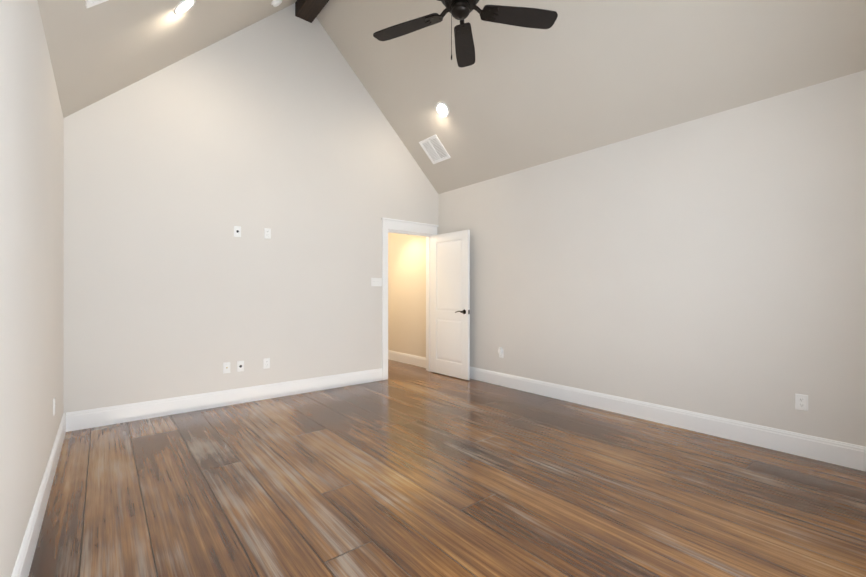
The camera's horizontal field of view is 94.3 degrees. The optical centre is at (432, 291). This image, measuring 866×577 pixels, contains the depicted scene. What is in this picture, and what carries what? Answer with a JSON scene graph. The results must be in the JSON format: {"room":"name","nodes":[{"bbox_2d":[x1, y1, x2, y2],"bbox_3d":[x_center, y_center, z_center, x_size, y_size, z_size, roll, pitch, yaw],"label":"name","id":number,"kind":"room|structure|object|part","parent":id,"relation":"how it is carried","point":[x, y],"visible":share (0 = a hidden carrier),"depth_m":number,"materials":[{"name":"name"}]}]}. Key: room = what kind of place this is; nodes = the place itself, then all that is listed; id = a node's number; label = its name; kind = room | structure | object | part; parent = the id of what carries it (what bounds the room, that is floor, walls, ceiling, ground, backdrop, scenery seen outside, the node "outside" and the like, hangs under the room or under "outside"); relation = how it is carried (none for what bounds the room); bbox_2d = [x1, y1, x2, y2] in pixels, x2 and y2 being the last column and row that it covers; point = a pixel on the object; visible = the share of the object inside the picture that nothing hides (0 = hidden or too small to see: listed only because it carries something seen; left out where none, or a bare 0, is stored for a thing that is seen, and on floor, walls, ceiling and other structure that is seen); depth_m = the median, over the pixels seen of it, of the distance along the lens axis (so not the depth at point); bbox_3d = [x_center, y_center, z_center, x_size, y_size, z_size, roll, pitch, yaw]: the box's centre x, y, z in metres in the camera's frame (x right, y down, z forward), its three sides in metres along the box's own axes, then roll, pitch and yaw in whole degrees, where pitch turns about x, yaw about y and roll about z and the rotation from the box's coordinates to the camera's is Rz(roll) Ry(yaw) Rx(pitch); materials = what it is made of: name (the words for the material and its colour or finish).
{"room":"empty bedroom","nodes":[
{"label":"empty bedroom","id":0,"kind":"room"},
{"bbox_2d":[0,0,63,576],"bbox_3d":[-1.577,-0.155,1.417,0.120,2.710,5.150,0,0,-39],"label":"wall","id":1,"kind":"structure","parent":0,"point":[31,251],"depth_m":1.78,"materials":[{"name":"paint"}]},
{"bbox_2d":[11,413,65,576],"bbox_3d":[-1.524,1.119,1.460,0.016,0.162,5.150,0,0,-39],"label":"baseboard","id":2,"kind":"structure","parent":1,"relation":"attached to","point":[23,564],"depth_m":1.99,"materials":[{"name":"white wood"}]},
{"bbox_2d":[53,397,54,415],"bbox_3d":[-2.592,0.785,2.751,0.008,0.116,0.071,0,0,-39],"label":"electrical outlet","id":3,"kind":"object","parent":1,"relation":"attached to","point":[54,406],"visible":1,"depth_m":2.73,"materials":[{"name":"white plastic"}]},
{"bbox_2d":[37,0,296,117],"bbox_3d":[-0.764,-2.503,2.087,2.225,2.254,5.390,0,0,-39],"label":"ceiling","id":4,"kind":"structure","parent":0,"point":[100,51],"depth_m":3.11,"materials":[{"name":"paint"}]},
{"bbox_2d":[85,0,107,7],"bbox_3d":[-1.827,-1.772,2.293,0.245,0.234,0.330,0,0,-39],"label":"ceiling vent","id":5,"kind":"object","parent":4,"relation":"in","point":[89,3],"visible":1,"depth_m":2.34,"materials":[{"name":"white"}]},
{"bbox_2d":[174,0,195,13],"bbox_3d":[-1.904,-2.196,3.084,0.144,0.138,0.196,0,0,-39],"label":"recessed light","id":6,"kind":"object","parent":4,"relation":"in","point":[183,6],"visible":1,"depth_m":3.08,"materials":[{"name":"white glass"}]},
{"bbox_2d":[271,0,281,6],"bbox_3d":[-1.650,-3.069,4.240,0.112,0.109,0.136,0,0,-39],"label":"smoke detector","id":7,"kind":"object","parent":4,"relation":"attached to","point":[275,3],"visible":1,"depth_m":4.21,"materials":[{"name":"white plastic"}]},
{"bbox_2d":[295,0,328,22],"bbox_3d":[0.095,-3.369,2.794,0.200,0.258,5.150,0,0,-39],"label":"ridge beam","id":8,"kind":"structure","parent":4,"relation":"attached to","point":[308,10],"depth_m":4.61,"materials":[{"name":"brown wood"}]},
{"bbox_2d":[373,0,557,67],"bbox_3d":[0.172,-2.412,2.704,1.308,1.656,1.327,0,0,-39],"label":"fan","id":9,"kind":"object","parent":8,"relation":"hanging from","point":[526,17],"visible":1,"depth_m":2.84,"materials":[{"name":"black wood"}]},
{"bbox_2d":[64,3,437,415],"bbox_3d":[-1.627,-1.205,4.790,4.330,4.810,0.120,0,0,-39],"label":"wall","id":10,"kind":"structure","parent":0,"point":[276,123],"depth_m":4.28,"materials":[{"name":"paint"}]},
{"bbox_2d":[66,368,382,431],"bbox_3d":[-1.921,1.119,4.459,3.184,0.162,0.016,0,0,-39],"label":"baseboard","id":11,"kind":"structure","parent":10,"relation":"attached to","point":[91,418],"depth_m":4.12,"materials":[{"name":"white wood"}]},
{"bbox_2d":[223,362,229,373],"bbox_3d":[-2.179,0.802,4.248,0.070,0.115,0.014,0,0,-39],"label":"outlet","id":12,"kind":"object","parent":10,"relation":"attached to","point":[226,367],"visible":1,"depth_m":4.25,"materials":[{"name":"white plastic"}]},
{"bbox_2d":[234,226,240,236],"bbox_3d":[-2.100,-0.650,4.317,0.070,0.115,0.007,0,0,-39],"label":"electrical outlet","id":13,"kind":"object","parent":10,"relation":"attached to","point":[237,231],"visible":1,"depth_m":4.32,"materials":[{"name":"white plastic"}]},
{"bbox_2d":[237,361,243,371],"bbox_3d":[-2.077,0.802,4.336,0.070,0.115,0.007,0,0,-39],"label":"electrical outlet","id":14,"kind":"object","parent":10,"relation":"attached to","point":[240,366],"visible":1,"depth_m":4.33,"materials":[{"name":"white plastic"}]},
{"bbox_2d":[263,358,269,368],"bbox_3d":[-1.866,0.802,4.509,0.071,0.116,0.008,0,0,-39],"label":"electrical outlet","id":15,"kind":"object","parent":10,"relation":"attached to","point":[266,363],"visible":1,"depth_m":4.50,"materials":[{"name":"white plastic"}]},
{"bbox_2d":[264,228,270,238],"bbox_3d":[-1.859,-0.658,4.515,0.071,0.116,0.008,0,0,-39],"label":"outlet","id":16,"kind":"object","parent":10,"relation":"attached to","point":[267,233],"visible":1,"depth_m":4.51,"materials":[{"name":"white plastic"}]},
{"bbox_2d":[371,278,381,285],"bbox_3d":[-0.757,-0.135,5.419,0.165,0.116,0.014,0,0,-39],"label":"light switch","id":17,"kind":"object","parent":10,"relation":"attached to","point":[376,281],"visible":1,"depth_m":5.41,"materials":[{"name":"white plastic"}]},
{"bbox_2d":[381,217,438,379],"bbox_3d":[-0.356,0.095,5.826,0.996,2.210,0.185,0,0,-39],"label":"door frame","id":18,"kind":"structure","parent":10,"relation":"attached to","point":[403,225],"depth_m":5.66,"materials":[{"name":"white wood"}]},
{"bbox_2d":[431,230,469,379],"bbox_3d":[0.221,0.174,5.697,0.111,2.028,0.781,0,0,-39],"label":"door","id":19,"kind":"structure","parent":10,"relation":"in","point":[450,297],"depth_m":5.67,"materials":[{"name":"white wood"}]},
{"bbox_3d":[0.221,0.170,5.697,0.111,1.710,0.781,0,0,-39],"label":"door handle","id":20,"kind":"part","parent":19,"relation":"part of","materials":[{"name":"black metal"}]},
{"bbox_2d":[28,359,865,576],"bbox_3d":[-0.509,1.260,3.527,4.450,0.120,7.290,0,0,-39],"label":"floor","id":21,"kind":"structure","parent":0,"point":[405,470],"depth_m":2.37,"materials":[{"name":"brown wood"}]},
{"bbox_2d":[316,0,865,193],"bbox_3d":[0.954,-2.503,3.501,2.225,2.254,5.390,0,0,-39],"label":"ceiling","id":22,"kind":"structure","parent":0,"point":[579,76],"depth_m":3.75,"materials":[{"name":"paint"}]},
{"bbox_2d":[419,134,450,163],"bbox_3d":[0.021,-1.929,5.457,0.267,0.254,0.360,0,0,-39],"label":"ceiling vent","id":23,"kind":"object","parent":22,"relation":"in","point":[434,149],"visible":1,"depth_m":5.45,"materials":[{"name":"white metal"}]},
{"bbox_2d":[436,102,449,116],"bbox_3d":[0.116,-2.213,4.877,0.144,0.138,0.196,0,0,-39],"label":"recessed light","id":24,"kind":"object","parent":22,"relation":"in","point":[442,109],"visible":1,"depth_m":4.87,"materials":[{"name":"white glass"}]},
{"bbox_2d":[388,70,865,446],"bbox_3d":[1.124,-0.155,4.950,0.120,2.710,7.170,0,0,-39],"label":"wall","id":25,"kind":"structure","parent":0,"point":[713,264],"depth_m":3.49,"materials":[{"name":"paint"}]},
{"bbox_2d":[388,350,425,367],"bbox_3d":[-0.572,1.119,6.902,0.016,0.162,1.760,0,0,-39],"label":"baseboard","id":26,"kind":"structure","parent":25,"relation":"attached to","point":[415,360],"depth_m":6.71,"materials":[{"name":"white wood"}]},
{"bbox_2d":[498,347,502,357],"bbox_3d":[0.862,0.776,5.142,0.040,0.134,0.071,0,0,-39],"label":"electrical outlet","id":27,"kind":"object","parent":25,"relation":"attached to","point":[500,350],"visible":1,"depth_m":5.13,"materials":[{"name":"white plastic"}]},
{"bbox_2d":[470,367,865,470],"bbox_3d":[1.720,1.119,4.118,0.016,0.162,5.129,0,0,-39],"label":"baseboard","id":28,"kind":"structure","parent":25,"relation":"attached to","point":[849,455],"depth_m":3.42,"materials":[{"name":"white wood"}]},
{"bbox_2d":[795,393,807,410],"bbox_3d":[2.697,0.808,2.939,0.008,0.116,0.071,0,0,-39],"label":"electrical outlet","id":29,"kind":"object","parent":25,"relation":"attached to","point":[801,401],"visible":1,"depth_m":2.94,"materials":[{"name":"white plastic"}]}
]}

